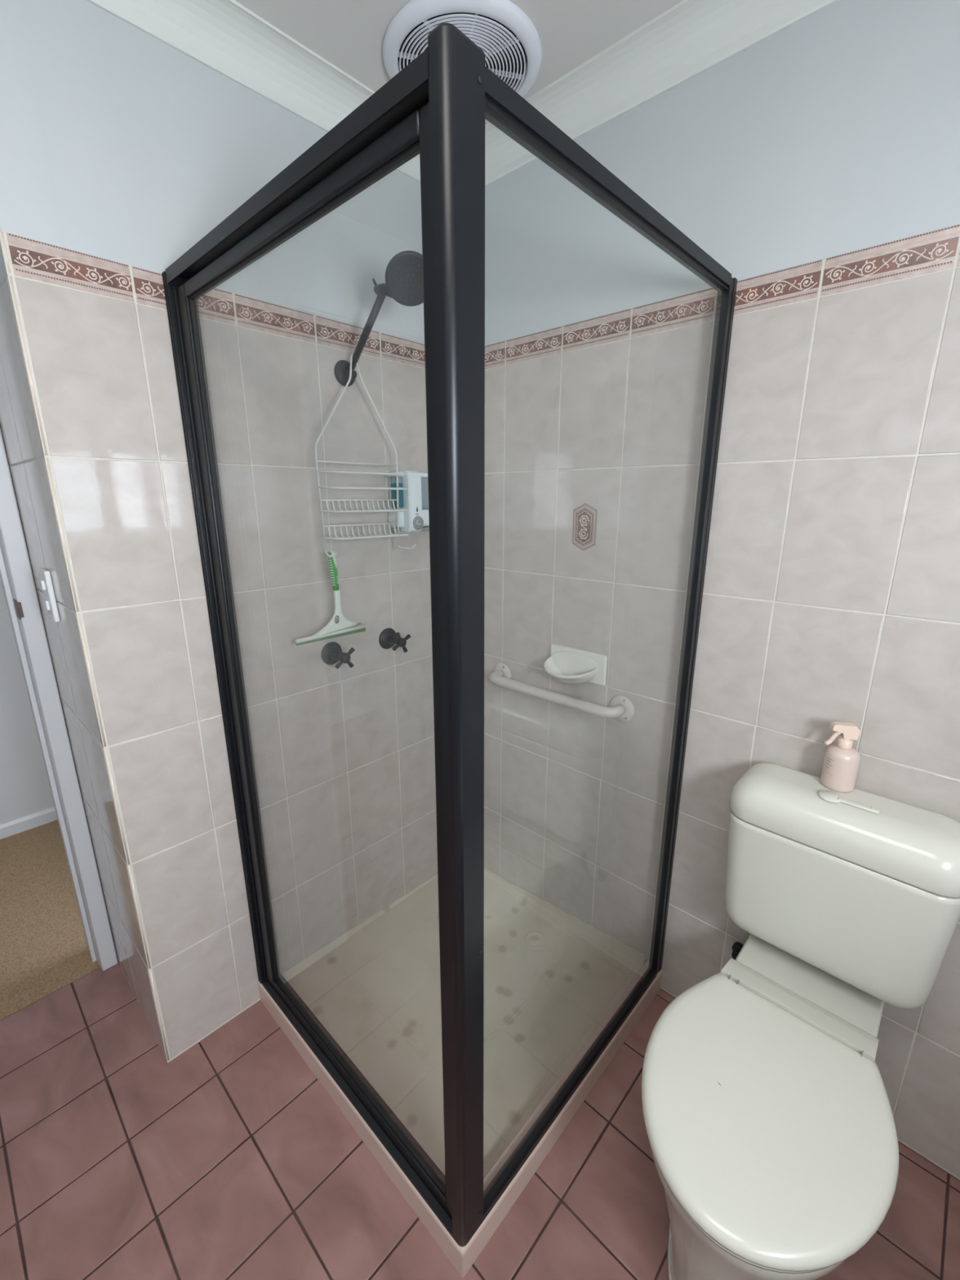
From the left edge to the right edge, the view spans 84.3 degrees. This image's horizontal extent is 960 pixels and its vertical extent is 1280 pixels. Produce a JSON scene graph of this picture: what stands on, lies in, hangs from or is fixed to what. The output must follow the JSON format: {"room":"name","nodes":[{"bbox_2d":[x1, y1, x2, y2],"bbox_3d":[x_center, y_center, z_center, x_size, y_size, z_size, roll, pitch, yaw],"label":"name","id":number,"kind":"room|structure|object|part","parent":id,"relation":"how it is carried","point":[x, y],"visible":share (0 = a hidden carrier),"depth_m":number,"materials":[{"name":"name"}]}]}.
{"room":"bathroom","nodes":[
{"label":"bathroom","id":0,"kind":"room"},
{"bbox_2d":[0,577,53,823],"bbox_3d":[-2.294,-0.259,1.886,0.120,2.500,3.400,14,20,41],"label":"wall","id":1,"kind":"structure","parent":0,"point":[24,787],"depth_m":2.30,"materials":[{"name":"grey paint"}]},
{"bbox_2d":[0,805,57,839],"bbox_3d":[-2.415,0.926,1.968,0.015,0.070,2.900,14,20,41],"label":"baseboard","id":2,"kind":"structure","parent":1,"relation":"attached to","point":[31,820],"depth_m":2.37,"materials":[{"name":"grey paint"}]},
{"bbox_2d":[0,0,203,1062],"bbox_3d":[-0.998,-0.102,1.301,0.560,2.440,0.090,14,20,41],"label":"wall","id":3,"kind":"structure","parent":0,"point":[28,209],"depth_m":1.13,"materials":[{"name":"paint"}]},
{"bbox_2d":[38,568,60,622],"bbox_3d":[-1.001,-0.104,1.228,0.080,0.118,0.016,14,20,41],"label":"light switch","id":4,"kind":"object","parent":3,"relation":"attached to","point":[46,582],"visible":1,"depth_m":1.21,"materials":[{"name":"white plastic"}]},
{"bbox_2d":[0,231,169,1060],"bbox_3d":[-0.824,0.203,1.157,0.009,1.874,0.009,14,20,41],"label":"trim","id":5,"kind":"structure","parent":3,"relation":"attached to","point":[1,232],"depth_m":1.08,"materials":[{"name":"plastic"}]},
{"bbox_2d":[0,0,437,1058],"bbox_3d":[-0.446,-0.165,1.536,0.091,2.440,1.199,14,20,41],"label":"wall","id":6,"kind":"structure","parent":0,"point":[150,148],"depth_m":1.29,"materials":[{"name":"tile"}]},
{"bbox_2d":[85,0,420,182],"bbox_3d":[-0.414,-1.234,1.160,0.082,0.082,1.120,14,20,41],"label":"trim","id":7,"kind":"structure","parent":6,"relation":"attached to","point":[225,37],"depth_m":1.11,"materials":[{"name":"white paint"}]},
{"bbox_2d":[320,641,355,668],"bbox_3d":[-0.401,0.045,1.510,0.084,0.068,0.068,14,20,41],"label":"tap","id":8,"kind":"object","parent":6,"relation":"attached to","point":[331,653],"visible":1,"depth_m":1.51,"materials":[{"name":"grey metal"}]},
{"bbox_3d":[-0.380,0.051,1.492,0.028,0.065,0.065,14,20,41],"label":"cross handle","id":9,"kind":"part","parent":8,"relation":"part of","materials":[{"name":"grey metal"}]},
{"bbox_2d":[334,250,423,386],"bbox_3d":[-0.243,-0.760,1.285,0.326,0.227,0.104,14,20,41],"label":"showerhead","id":10,"kind":"object","parent":6,"relation":"attached to","point":[403,277],"visible":0.87,"depth_m":1.21,"materials":[{"name":"black metal"}]},
{"bbox_2d":[314,354,416,556],"bbox_3d":[-0.298,-0.486,1.413,0.079,0.510,0.283,14,20,41],"label":"shower caddy","id":11,"kind":"object","parent":10,"relation":"hanging from","point":[398,509],"visible":1,"depth_m":1.41,"materials":[{"name":"white metal"}]},
{"bbox_2d":[294,551,366,645],"bbox_3d":[-0.406,-0.120,1.432,0.017,0.237,0.216,14,20,41],"label":"squeegee","id":12,"kind":"object","parent":11,"relation":"hanging from","point":[337,626],"visible":1,"depth_m":1.45,"materials":[{"name":"white plastic"}]},
{"bbox_3d":[-0.407,-0.010,1.462,0.003,0.010,0.216,14,20,41],"label":"blade","id":13,"kind":"part","parent":12,"relation":"part of","materials":[{"name":"green rubber"}]},
{"bbox_2d":[316,470,408,513],"bbox_3d":[-0.302,-0.398,1.424,0.067,0.107,0.259,14,20,41],"label":"wire shelf","id":14,"kind":"object","parent":11,"relation":"attached to","point":[398,509],"depth_m":1.41,"materials":[{"name":"white metal"}]},
{"bbox_2d":[321,522,408,540],"bbox_3d":[-0.302,-0.298,1.450,0.067,0.036,0.259,14,20,41],"label":"wire shelf","id":15,"kind":"object","parent":11,"relation":"attached to","point":[402,534],"depth_m":1.45,"materials":[{"name":"white metal"}]},
{"bbox_3d":[-0.286,-0.766,1.326,0.168,0.161,0.018,14,20,41],"label":"arm","id":16,"kind":"part","parent":10,"relation":"part of","materials":[{"name":"grey metal"}]},
{"bbox_2d":[378,627,410,652],"bbox_3d":[-0.263,0.002,1.651,0.084,0.069,0.069,14,20,41],"label":"tap","id":17,"kind":"object","parent":6,"relation":"attached to","point":[388,637],"visible":1,"depth_m":1.65,"materials":[{"name":"grey metal"}]},
{"bbox_3d":[-0.242,0.007,1.632,0.028,0.069,0.069,14,20,41],"label":"cross handle","id":18,"kind":"part","parent":17,"relation":"part of","materials":[{"name":"grey metal"}]},
{"bbox_2d":[385,471,429,533],"bbox_3d":[-0.184,-0.423,1.625,0.082,0.178,0.207,14,20,41],"label":"soap dispenser","id":19,"kind":"object","parent":6,"relation":"attached to","point":[415,499],"visible":0.67,"depth_m":1.57,"materials":[{"name":"white plastic"}]},
{"bbox_3d":[-0.194,-0.500,1.610,0.050,0.013,0.201,14,20,41],"label":"lid","id":20,"kind":"part","parent":19,"relation":"part of","materials":[{"name":"white plastic"}]},
{"bbox_2d":[234,0,682,124],"bbox_3d":[-0.304,-1.064,0.218,2.740,0.080,2.520,14,20,41],"label":"ceiling","id":21,"kind":"structure","parent":0,"point":[348,34],"depth_m":1.08,"materials":[{"name":"paint"}]},
{"bbox_2d":[382,0,542,97],"bbox_3d":[-0.038,-1.267,1.168,0.348,0.020,0.348,14,20,41],"label":"exhaust fan","id":22,"kind":"object","parent":21,"relation":"attached to","point":[509,41],"visible":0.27,"depth_m":1.08,"materials":[{"name":"white plastic"}]},
{"bbox_2d":[398,13,525,92],"bbox_3d":[-0.038,-1.264,1.169,0.281,0.012,0.281,14,20,41],"label":"grille","id":23,"kind":"object","parent":22,"relation":"attached to","point":[503,46],"depth_m":1.10,"materials":[{"name":"white plastic"}]},
{"bbox_2d":[0,819,959,1279],"bbox_3d":[-0.933,1.258,0.973,3.650,0.064,3.400,14,20,41],"label":"floor","id":24,"kind":"structure","parent":0,"point":[228,1157],"depth_m":1.18,"materials":[{"name":"tile"}]},
{"bbox_2d":[257,867,662,1278],"bbox_3d":[-0.052,1.022,1.580,0.849,0.084,0.849,14,20,41],"label":"shower tray","id":25,"kind":"object","parent":24,"relation":"on","point":[553,980],"visible":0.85,"depth_m":1.51,"materials":[{"name":"beige plastic"}]},
{"bbox_2d":[161,22,737,1246],"bbox_3d":[-0.052,0.112,1.335,0.847,1.824,0.847,14,20,41],"label":"shower frame","id":26,"kind":"object","parent":25,"relation":"on","point":[436,108],"visible":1,"depth_m":0.80,"materials":[{"name":"glass"},{"name":"black metal"}]},
{"bbox_3d":[-0.327,-0.670,0.829,0.800,0.026,0.052,14,20,41],"label":"rail","id":27,"kind":"part","parent":26,"relation":"part of","materials":[{"name":"black metal"}]},
{"bbox_3d":[-0.323,0.202,1.058,0.784,1.768,0.024,14,20,41],"label":"door","id":28,"kind":"part","parent":26,"relation":"part of","materials":[{"name":"clear glass"}]},
{"bbox_3d":[-0.325,1.061,1.294,0.797,0.014,0.052,14,20,41],"label":"sill","id":29,"kind":"part","parent":26,"relation":"part of","materials":[{"name":"black metal"}]},
{"bbox_3d":[-0.024,0.259,0.789,0.027,1.824,0.058,14,20,41],"label":"corner post","id":30,"kind":"part","parent":26,"relation":"part of","materials":[{"name":"black metal"}]},
{"bbox_3d":[0.255,1.052,1.307,0.024,0.024,0.752,14,20,41],"label":"rail","id":31,"kind":"part","parent":26,"relation":"part of","materials":[{"name":"black metal"}]},
{"bbox_3d":[0.254,-0.673,0.843,0.026,0.028,0.752,14,20,41],"label":"rail","id":32,"kind":"part","parent":26,"relation":"part of","materials":[{"name":"black metal"}]},
{"bbox_2d":[641,762,959,1279],"bbox_3d":[0.567,0.779,1.006,0.416,0.851,0.715,14,20,41],"label":"toilet","id":33,"kind":"object","parent":24,"relation":"on","point":[771,1129],"visible":1,"depth_m":0.98,"materials":[{"name":"beige ceramic"}]},
{"bbox_3d":[0.474,0.813,0.915,0.375,0.014,0.437,14,20,41],"label":"seat","id":34,"kind":"part","parent":33,"relation":"part of","materials":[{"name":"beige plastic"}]},
{"bbox_3d":[0.473,0.795,0.910,0.383,0.024,0.444,14,20,41],"label":"lid","id":35,"kind":"part","parent":33,"relation":"part of","materials":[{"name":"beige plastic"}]},
{"bbox_2d":[820,721,860,792],"bbox_3d":[0.762,0.243,1.115,0.061,0.142,0.061,-8,17,-27],"label":"spray bottle","id":36,"kind":"object","parent":33,"relation":"on","point":[841,763],"visible":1,"depth_m":1.10,"materials":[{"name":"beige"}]},
{"bbox_3d":[0.752,0.367,1.099,0.416,0.089,0.174,14,20,41],"label":"cistern lid","id":37,"kind":"part","parent":33,"relation":"part of","materials":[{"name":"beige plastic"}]},
{"bbox_3d":[0.754,0.329,1.057,0.071,0.008,0.016,14,20,41],"label":"flush lever","id":38,"kind":"part","parent":33,"relation":"part of","materials":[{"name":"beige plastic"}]},
{"bbox_2d":[484,0,959,1180],"bbox_3d":[0.695,-0.083,1.228,2.190,2.440,0.103,14,20,41],"label":"wall","id":39,"kind":"structure","parent":0,"point":[817,163],"depth_m":1.19,"materials":[{"name":"tile"}]},
{"bbox_2d":[489,662,634,721],"bbox_3d":[0.215,0.163,1.636,0.528,0.078,0.077,14,20,41],"label":"grab rail","id":40,"kind":"object","parent":39,"relation":"attached to","point":[621,708],"visible":1,"depth_m":1.55,"materials":[{"name":"grey"}]},
{"bbox_2d":[543,643,607,685],"bbox_3d":[0.260,0.085,1.553,0.196,0.101,0.104,14,20,41],"label":"soap dish","id":41,"kind":"object","parent":39,"relation":"attached to","point":[566,664],"visible":1,"depth_m":1.56,"materials":[{"name":"white ceramic"}]},
{"bbox_3d":[0.249,0.089,1.556,0.168,0.092,0.092,14,20,41],"label":"dish","id":42,"kind":"part","parent":41,"relation":"part of","materials":[{"name":"white ceramic"}]},
{"bbox_2d":[484,0,839,186],"bbox_3d":[0.625,-1.160,0.884,2.020,0.082,0.082,14,20,41],"label":"trim","id":43,"kind":"structure","parent":39,"relation":"attached to","point":[691,37],"depth_m":1.13,"materials":[{"name":"white paint"}]},
{"bbox_3d":[-1.925,0.064,0.684,0.100,2.440,2.290,14,20,41],"label":"wall door","id":44,"kind":"structure","parent":0,"visible":0},
{"bbox_2d":[0,427,118,971],"bbox_3d":[-1.519,0.097,1.139,0.133,2.100,0.924,14,20,41],"label":"door frame","id":45,"kind":"structure","parent":44,"relation":"attached to","point":[16,577],"depth_m":1.46,"materials":[{"name":"grey paint"}]},
{"bbox_3d":[-1.200,-0.081,1.379,0.048,0.050,0.010,14,20,41],"label":"strike plate","id":46,"kind":"part","parent":45,"relation":"part of","materials":[{"name":"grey metal"}]}
]}

